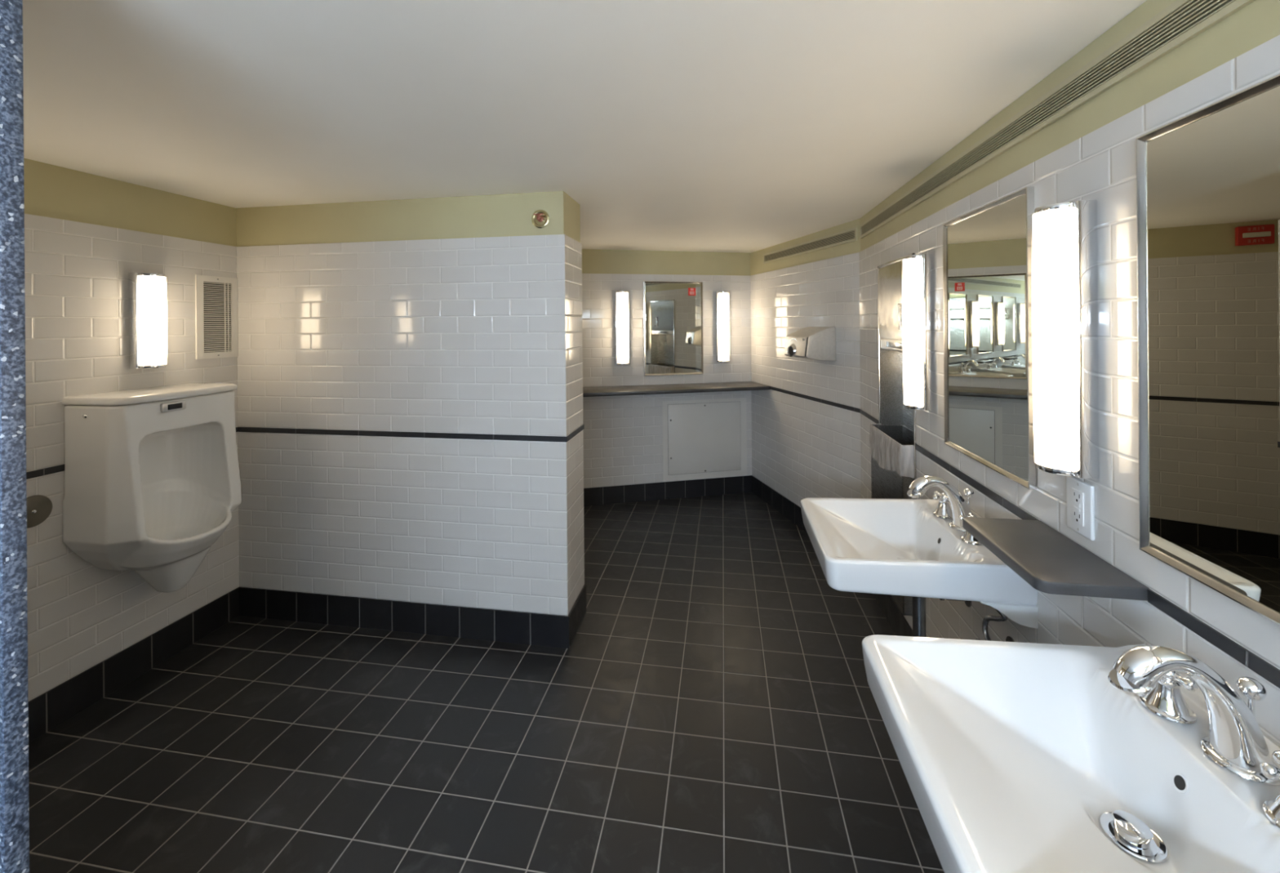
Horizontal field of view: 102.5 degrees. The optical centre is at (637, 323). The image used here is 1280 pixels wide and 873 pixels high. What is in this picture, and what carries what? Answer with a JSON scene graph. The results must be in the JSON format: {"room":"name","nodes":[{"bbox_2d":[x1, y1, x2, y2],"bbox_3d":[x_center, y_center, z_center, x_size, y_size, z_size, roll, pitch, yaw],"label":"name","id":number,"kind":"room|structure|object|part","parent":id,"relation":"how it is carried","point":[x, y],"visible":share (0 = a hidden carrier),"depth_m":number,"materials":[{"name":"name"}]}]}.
{"room":"public restroom","nodes":[
{"label":"public restroom","id":0,"kind":"room"},
{"bbox_2d":[23,158,239,701],"bbox_3d":[-2.157,0.424,1.445,0.120,2.001,4.681,0,0,9],"label":"wall","id":1,"kind":"structure","parent":0,"point":[85,233],"depth_m":1.91,"materials":[{"name":"white tile"}]},
{"bbox_2d":[26,494,52,528],"bbox_3d":[-2.041,0.635,1.734,0.017,0.106,0.106,0,0,9],"label":"access cover","id":2,"kind":"object","parent":1,"relation":"attached to","point":[39,507],"visible":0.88,"depth_m":1.74,"materials":[{"name":"silver metal"}]},
{"bbox_2d":[26,426,237,479],"bbox_3d":[-2.110,0.511,1.437,0.034,0.023,4.441,0,0,9],"label":"trim","id":3,"kind":"structure","parent":1,"relation":"attached to","point":[45,471],"depth_m":1.77,"materials":[{"name":"black tile"}]},
{"bbox_2d":[28,586,239,742],"bbox_3d":[-2.102,1.337,1.437,0.037,0.135,4.441,0,0,9],"label":"baseboard","id":4,"kind":"structure","parent":1,"relation":"attached to","point":[49,709],"depth_m":1.99,"materials":[{"name":"black tile"}]},
{"bbox_2d":[128,271,167,368],"bbox_3d":[-1.953,-0.012,2.068,0.086,0.380,0.108,0,0,9],"label":"wall sconce","id":5,"kind":"object","parent":1,"relation":"attached to","point":[147,291],"visible":1,"depth_m":2.03,"materials":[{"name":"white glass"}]},
{"bbox_3d":[-1.978,-0.011,2.072,0.035,0.380,0.108,0,0,9],"label":"plate","id":6,"kind":"part","parent":5,"relation":"part of","materials":[{"name":"silver metal"}]},
{"bbox_2d":[62,382,241,592],"bbox_3d":[-1.817,0.651,2.017,0.360,0.782,0.476,0,0,9],"label":"urinal","id":7,"kind":"object","parent":1,"relation":"attached to","point":[153,482],"visible":1,"depth_m":1.92,"materials":[{"name":"white ceramic"}]},
{"bbox_3d":[-1.867,0.273,2.025,0.264,0.027,0.466,0,0,9],"label":"lid","id":8,"kind":"part","parent":7,"relation":"part of","materials":[{"name":"white ceramic"}]},
{"bbox_2d":[195,274,238,359],"bbox_3d":[-1.943,-0.029,2.376,0.012,0.376,0.197,0,0,9],"label":"air vent","id":9,"kind":"object","parent":1,"relation":"in","point":[216,308],"visible":1,"depth_m":2.37,"materials":[{"name":"white metal"}]},
{"bbox_2d":[235,191,584,615],"bbox_3d":[-1.117,0.416,2.477,1.692,2.001,0.271,0,0,9],"label":"wall","id":10,"kind":"structure","parent":0,"point":[461,314],"depth_m":2.33,"materials":[{"name":"white tile"}]},
{"bbox_2d":[237,426,559,441],"bbox_3d":[-1.127,0.503,2.355,1.612,0.023,0.034,0,0,9],"label":"trim","id":11,"kind":"structure","parent":10,"relation":"attached to","point":[258,429],"depth_m":2.33,"materials":[{"name":"black tile"}]},
{"bbox_2d":[239,586,560,647],"bbox_3d":[-1.121,1.329,2.353,1.612,0.135,0.037,0,0,9],"label":"baseboard","id":12,"kind":"structure","parent":10,"relation":"attached to","point":[468,622],"depth_m":2.32,"materials":[{"name":"black tile"}]},
{"bbox_2d":[531,209,549,228],"bbox_3d":[-0.421,-0.453,2.216,0.080,0.080,0.026,0,0,9],"label":"sprinkler head","id":13,"kind":"object","parent":10,"relation":"attached to","point":[540,218],"visible":1,"depth_m":2.22},
{"bbox_2d":[534,213,546,225],"bbox_3d":[-0.419,-0.453,2.228,0.054,0.054,0.001,0,0,9],"label":"cup","id":14,"kind":"object","parent":13,"relation":"on","point":[542,221],"depth_m":2.23,"materials":[{"name":"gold metal"}]},
{"bbox_2d":[559,423,584,441],"bbox_3d":[-0.295,0.496,2.340,0.034,0.023,0.279,0,0,9],"label":"trim","id":15,"kind":"structure","parent":10,"relation":"attached to","point":[562,438],"depth_m":2.27,"materials":[{"name":"black tile"}]},
{"bbox_2d":[560,582,586,648],"bbox_3d":[-0.287,1.322,2.340,0.037,0.135,0.285,0,0,9],"label":"baseboard","id":16,"kind":"structure","parent":10,"relation":"attached to","point":[570,624],"depth_m":2.26,"materials":[{"name":"black tile"}]},
{"bbox_2d":[28,491,944,872],"bbox_3d":[-0.482,1.451,1.780,3.659,0.120,6.050,0,0,9],"label":"floor","id":17,"kind":"structure","parent":0,"point":[711,706],"depth_m":1.71,"materials":[{"name":"black tile"}]},
{"bbox_2d":[0,0,29,872],"bbox_3d":[-1.518,0.420,0.818,1.343,1.959,0.026,0,0,9],"label":"partition","id":18,"kind":"object","parent":17,"relation":"on","point":[14,690],"depth_m":0.70,"materials":[{"name":"grey stone"}]},
{"bbox_2d":[22,0,1146,253],"bbox_3d":[-0.498,-0.629,1.780,3.659,0.120,6.050,0,0,9],"label":"ceiling","id":19,"kind":"structure","parent":0,"point":[711,126],"depth_m":1.29,"materials":[{"name":"white paint"}]},
{"bbox_2d":[582,248,751,488],"bbox_3d":[-0.411,0.410,3.979,2.974,2.001,0.120,0,0,-12],"label":"wall","id":20,"kind":"structure","parent":0,"point":[623,434],"depth_m":4.01,"materials":[{"name":"white tile"}]},
{"bbox_2d":[614,290,629,364],"bbox_3d":[-0.110,0.032,3.941,0.108,0.566,0.086,0,0,-12],"label":"wall sconce","id":21,"kind":"object","parent":20,"relation":"attached to","point":[621,297],"visible":1,"depth_m":3.91,"materials":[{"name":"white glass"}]},
{"bbox_2d":[583,475,751,506],"bbox_3d":[-0.394,1.323,3.932,2.734,0.135,0.037,0,0,-12],"label":"baseboard","id":22,"kind":"structure","parent":20,"relation":"attached to","point":[736,484],"depth_m":4.05,"materials":[{"name":"black tile"}]},
{"bbox_2d":[643,280,703,375],"bbox_3d":[0.289,0.037,4.064,0.486,0.738,0.018,0,0,-13],"label":"wall mirror","id":23,"kind":"object","parent":20,"relation":"attached to","point":[673,318],"visible":1,"depth_m":4.06,"materials":[{"name":"silver metal"}]},
{"bbox_2d":[688,287,695,295],"bbox_3d":[0.438,-0.254,4.096,0.062,0.062,0.002,0,0,-12],"label":"sticker","id":24,"kind":"object","parent":23,"relation":"attached to","point":[691,291],"visible":1,"depth_m":4.09,"materials":[{"name":"red plastic"}]},
{"bbox_2d":[582,381,769,396],"bbox_3d":[0.279,0.494,3.905,1.420,0.028,0.343,0,0,-12],"label":"counter ledge","id":25,"kind":"object","parent":20,"relation":"attached to","point":[742,385],"visible":0.88,"depth_m":3.82,"materials":[{"name":"grey stone"}]},
{"bbox_2d":[662,397,746,481],"bbox_3d":[0.549,0.927,4.127,0.712,0.633,0.007,0,0,-12],"label":"access panel","id":26,"kind":"object","parent":20,"relation":"attached to","point":[703,438],"visible":1,"depth_m":4.12,"materials":[{"name":"white metal"}]},
{"bbox_2d":[715,291,729,362],"bbox_3d":[0.694,0.026,4.119,0.108,0.566,0.086,0,0,-12],"label":"wall sconce","id":27,"kind":"object","parent":20,"relation":"attached to","point":[722,298],"visible":1,"depth_m":4.09,"materials":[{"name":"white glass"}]},
{"bbox_2d":[750,217,861,506],"bbox_3d":[1.146,0.398,3.545,0.120,2.001,1.640,0,0,-12],"label":"wall","id":28,"kind":"structure","parent":0,"point":[802,448],"depth_m":3.39,"materials":[{"name":"white tile"}]},
{"bbox_2d":[751,475,806,531],"bbox_3d":[1.106,1.311,3.534,0.037,0.135,1.400,0,0,-12],"label":"baseboard","id":29,"kind":"structure","parent":28,"relation":"attached to","point":[792,511],"depth_m":3.77,"materials":[{"name":"black tile"}]},
{"bbox_2d":[784,326,835,360],"bbox_3d":[1.058,0.122,3.174,0.207,0.204,0.265,0,0,-12],"label":"dryer","id":30,"kind":"object","parent":28,"relation":"attached to","point":[819,343],"visible":1,"depth_m":3.06,"materials":[{"name":"silver metal"}]},
{"bbox_3d":[0.978,0.140,3.164,0.028,0.126,0.243,0,0,-12],"label":"plate","id":31,"kind":"part","parent":30,"relation":"part of","materials":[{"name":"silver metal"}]},
{"bbox_2d":[763,226,857,263],"bbox_3d":[1.105,-0.502,3.424,0.009,0.074,1.135,0,0,-12],"label":"air vent","id":32,"kind":"object","parent":28,"relation":"in","point":[849,235],"visible":1,"depth_m":3.29,"materials":[{"name":"beige metal"}]},
{"bbox_2d":[769,386,860,412],"bbox_3d":[1.136,0.485,3.374,0.034,0.023,1.070,0,0,-12],"label":"trim","id":33,"kind":"structure","parent":28,"relation":"attached to","point":[820,400],"depth_m":3.25,"materials":[{"name":"black tile"}]},
{"bbox_2d":[859,0,1279,747],"bbox_3d":[0.956,0.399,0.785,0.120,2.001,4.403,0,0,9],"label":"wall","id":34,"kind":"structure","parent":0,"point":[1089,153],"depth_m":1.02,"materials":[{"name":"white tile"}]},
{"bbox_2d":[859,408,879,423],"bbox_3d":[1.222,0.484,2.668,0.034,0.023,0.361,0,0,9],"label":"trim","id":35,"kind":"structure","parent":34,"relation":"attached to","point":[872,418],"depth_m":2.65,"materials":[{"name":"black tile"}]},
{"bbox_2d":[872,593,912,635],"bbox_3d":[0.915,1.312,0.793,0.037,0.135,4.163,0,0,9],"label":"baseboard","id":36,"kind":"structure","parent":34,"relation":"attached to","point":[894,615],"depth_m":2.29,"materials":[{"name":"black tile"}]},
{"bbox_2d":[871,253,916,616],"bbox_3d":[1.167,0.450,2.255,0.147,1.457,0.469,0,0,9],"label":"dispenser","id":37,"kind":"object","parent":34,"relation":"attached to","point":[898,421],"visible":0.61,"depth_m":2.38,"materials":[{"name":"silver metal"}]},
{"bbox_3d":[1.131,-0.097,2.260,0.010,0.335,0.443,0,0,9],"label":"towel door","id":38,"kind":"part","parent":37,"relation":"part of","materials":[{"name":"silver metal"}]},
{"bbox_2d":[869,423,914,478],"bbox_3d":[1.111,0.562,2.264,0.063,0.159,0.460,0,0,9],"label":"liner","id":39,"kind":"object","parent":37,"relation":"in","point":[889,454],"visible":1,"depth_m":2.17,"materials":[{"name":"grey"}]},
{"bbox_2d":[902,253,933,410],"bbox_3d":[1.036,0.031,1.911,0.086,0.566,0.108,0,0,9],"label":"wall sconce","id":40,"kind":"object","parent":34,"relation":"attached to","point":[917,313],"visible":1,"depth_m":1.87,"materials":[{"name":"white glass"}]},
{"bbox_3d":[1.019,0.031,1.914,0.052,0.542,0.097,0,0,9],"label":"lamp shade","id":41,"kind":"part","parent":40,"relation":"part of","materials":[{"name":"white glass"}]},
{"bbox_3d":[1.061,0.031,1.907,0.035,0.566,0.108,0,0,9],"label":"plate","id":42,"kind":"part","parent":40,"relation":"part of","materials":[{"name":"silver metal"}]},
{"bbox_2d":[800,497,1038,641],"bbox_3d":[0.774,0.829,1.525,0.492,0.489,0.487,0,0,9],"label":"washbasin","id":43,"kind":"object","parent":34,"relation":"attached to","point":[880,546],"visible":0.82,"depth_m":1.39,"materials":[{"name":"white ceramic"}]},
{"bbox_2d":[906,475,983,545],"bbox_3d":[0.931,0.521,1.495,0.204,0.149,0.201,0,0,-34],"label":"widespread faucet","id":44,"kind":"object","parent":43,"relation":"on","point":[961,508],"visible":0.76,"depth_m":1.49,"materials":[{"name":"silver metal"}]},
{"bbox_3d":[0.892,0.521,1.502,0.178,0.149,0.059,0,0,9],"label":"spout","id":45,"kind":"part","parent":44,"relation":"part of","materials":[{"name":"silver metal"}]},
{"bbox_3d":[0.950,0.534,1.588,0.057,0.021,0.057,0,0,34],"label":"cross handle","id":46,"kind":"part","parent":44,"relation":"part of","materials":[{"name":"silver metal"}]},
{"bbox_3d":[0.950,0.567,1.588,0.062,0.053,0.062,0,0,9],"label":"handle","id":47,"kind":"part","parent":44,"relation":"part of","materials":[{"name":"silver metal"}]},
{"bbox_3d":[0.919,0.534,1.403,0.057,0.021,0.057,0,0,-24],"label":"cross handle","id":48,"kind":"part","parent":44,"relation":"part of","materials":[{"name":"silver metal"}]},
{"bbox_3d":[0.963,0.511,1.491,0.027,0.064,0.027,0,0,9],"label":"pop knob","id":49,"kind":"part","parent":44,"relation":"part of","materials":[{"name":"silver metal"}]},
{"bbox_3d":[0.919,0.568,1.403,0.062,0.053,0.062,0,0,9],"label":"handle","id":50,"kind":"part","parent":44,"relation":"part of","materials":[{"name":"silver metal"}]},
{"bbox_2d":[915,443,1038,519],"bbox_3d":[1.049,0.485,1.629,0.034,0.023,0.798,0,0,9],"label":"trim","id":51,"kind":"structure","parent":34,"relation":"attached to","point":[1019,512],"depth_m":1.52,"materials":[{"name":"black tile"}]},
{"bbox_2d":[942,186,1036,489],"bbox_3d":[1.001,0.035,1.490,0.017,0.738,0.486,0,0,9],"label":"wall mirror","id":52,"kind":"object","parent":34,"relation":"attached to","point":[987,250],"visible":0.99,"depth_m":1.43,"materials":[{"name":"silver metal"}]},
{"bbox_2d":[962,516,1149,600],"bbox_3d":[0.867,0.486,1.091,0.198,0.024,0.324,0,0,9],"label":"shelf","id":53,"kind":"object","parent":34,"relation":"attached to","point":[1051,562],"visible":0.94,"depth_m":1.03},
{"bbox_2d":[859,0,1255,238],"bbox_3d":[0.942,-0.500,1.100,0.009,0.074,3.480,0,0,9],"label":"air vent","id":54,"kind":"object","parent":34,"relation":"in","point":[1180,22],"visible":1,"depth_m":1.07,"materials":[{"name":"beige metal"}]},
{"bbox_2d":[1031,200,1099,478],"bbox_3d":[0.901,0.032,1.100,0.086,0.566,0.108,0,0,9],"label":"wall sconce","id":55,"kind":"object","parent":34,"relation":"attached to","point":[1064,273],"visible":1,"depth_m":1.06,"materials":[{"name":"white glass"}]},
{"bbox_3d":[0.884,0.032,1.103,0.052,0.542,0.097,0,0,9],"label":"lamp shade","id":56,"kind":"part","parent":55,"relation":"part of","materials":[{"name":"white glass"}]},
{"bbox_3d":[0.926,0.032,1.096,0.035,0.566,0.108,0,0,9],"label":"plate","id":57,"kind":"part","parent":55,"relation":"part of","materials":[{"name":"silver metal"}]},
{"bbox_2d":[862,634,1279,872],"bbox_3d":[0.643,0.830,0.738,0.492,0.489,0.487,0,0,9],"label":"washbasin","id":58,"kind":"object","parent":34,"relation":"attached to","point":[1014,757],"visible":0.93,"depth_m":0.76,"materials":[{"name":"white ceramic"}]},
{"bbox_2d":[1107,644,1279,828],"bbox_3d":[0.798,0.522,0.698,0.204,0.149,0.201,0,0,-34],"label":"widespread faucet","id":59,"kind":"object","parent":58,"relation":"on","point":[1236,742],"visible":1,"depth_m":0.69,"materials":[{"name":"silver metal"}]},
{"bbox_3d":[0.817,0.568,0.791,0.062,0.053,0.062,0,0,9],"label":"handle","id":60,"kind":"part","parent":59,"relation":"part of","materials":[{"name":"silver metal"}]},
{"bbox_3d":[0.817,0.535,0.791,0.057,0.021,0.057,0,0,34],"label":"cross handle","id":61,"kind":"part","parent":59,"relation":"part of","materials":[{"name":"silver metal"}]},
{"bbox_3d":[0.760,0.522,0.706,0.178,0.149,0.059,0,0,9],"label":"spout","id":62,"kind":"part","parent":59,"relation":"part of","materials":[{"name":"silver metal"}]},
{"bbox_3d":[0.830,0.512,0.694,0.027,0.064,0.027,0,0,9],"label":"pop knob","id":63,"kind":"part","parent":59,"relation":"part of","materials":[{"name":"silver metal"}]},
{"bbox_3d":[0.786,0.535,0.606,0.057,0.021,0.057,0,0,-24],"label":"cross handle","id":64,"kind":"part","parent":59,"relation":"part of","materials":[{"name":"silver metal"}]},
{"bbox_3d":[0.786,0.569,0.606,0.062,0.053,0.062,0,0,9],"label":"handle","id":65,"kind":"part","parent":59,"relation":"part of","materials":[{"name":"silver metal"}]},
{"bbox_2d":[1066,475,1094,540],"bbox_3d":[0.940,0.390,1.092,0.011,0.113,0.078,0,0,9],"label":"wall outlet","id":66,"kind":"object","parent":34,"relation":"attached to","point":[1080,494],"visible":0.97,"depth_m":1.08,"materials":[{"name":"white plastic"}]},
{"bbox_2d":[1071,487,1084,526],"bbox_3d":[0.938,0.390,1.092,0.004,0.070,0.035,0,0,9],"label":"receptacle","id":67,"kind":"object","parent":66,"relation":"attached to","point":[1077,493],"depth_m":1.09,"materials":[{"name":"white plastic"}]},
{"bbox_2d":[1136,73,1279,625],"bbox_3d":[0.866,0.036,0.681,0.017,0.738,0.486,0,0,9],"label":"wall mirror","id":68,"kind":"object","parent":34,"relation":"attached to","point":[1208,178],"visible":1,"depth_m":0.78,"materials":[{"name":"silver metal"}]},
{"bbox_2d":[1147,588,1279,688],"bbox_3d":[0.890,0.487,0.672,0.034,0.023,0.496,0,0,9],"label":"trim","id":69,"kind":"structure","parent":34,"relation":"attached to","point":[1270,673],"depth_m":0.79,"materials":[{"name":"black tile"}]}
]}

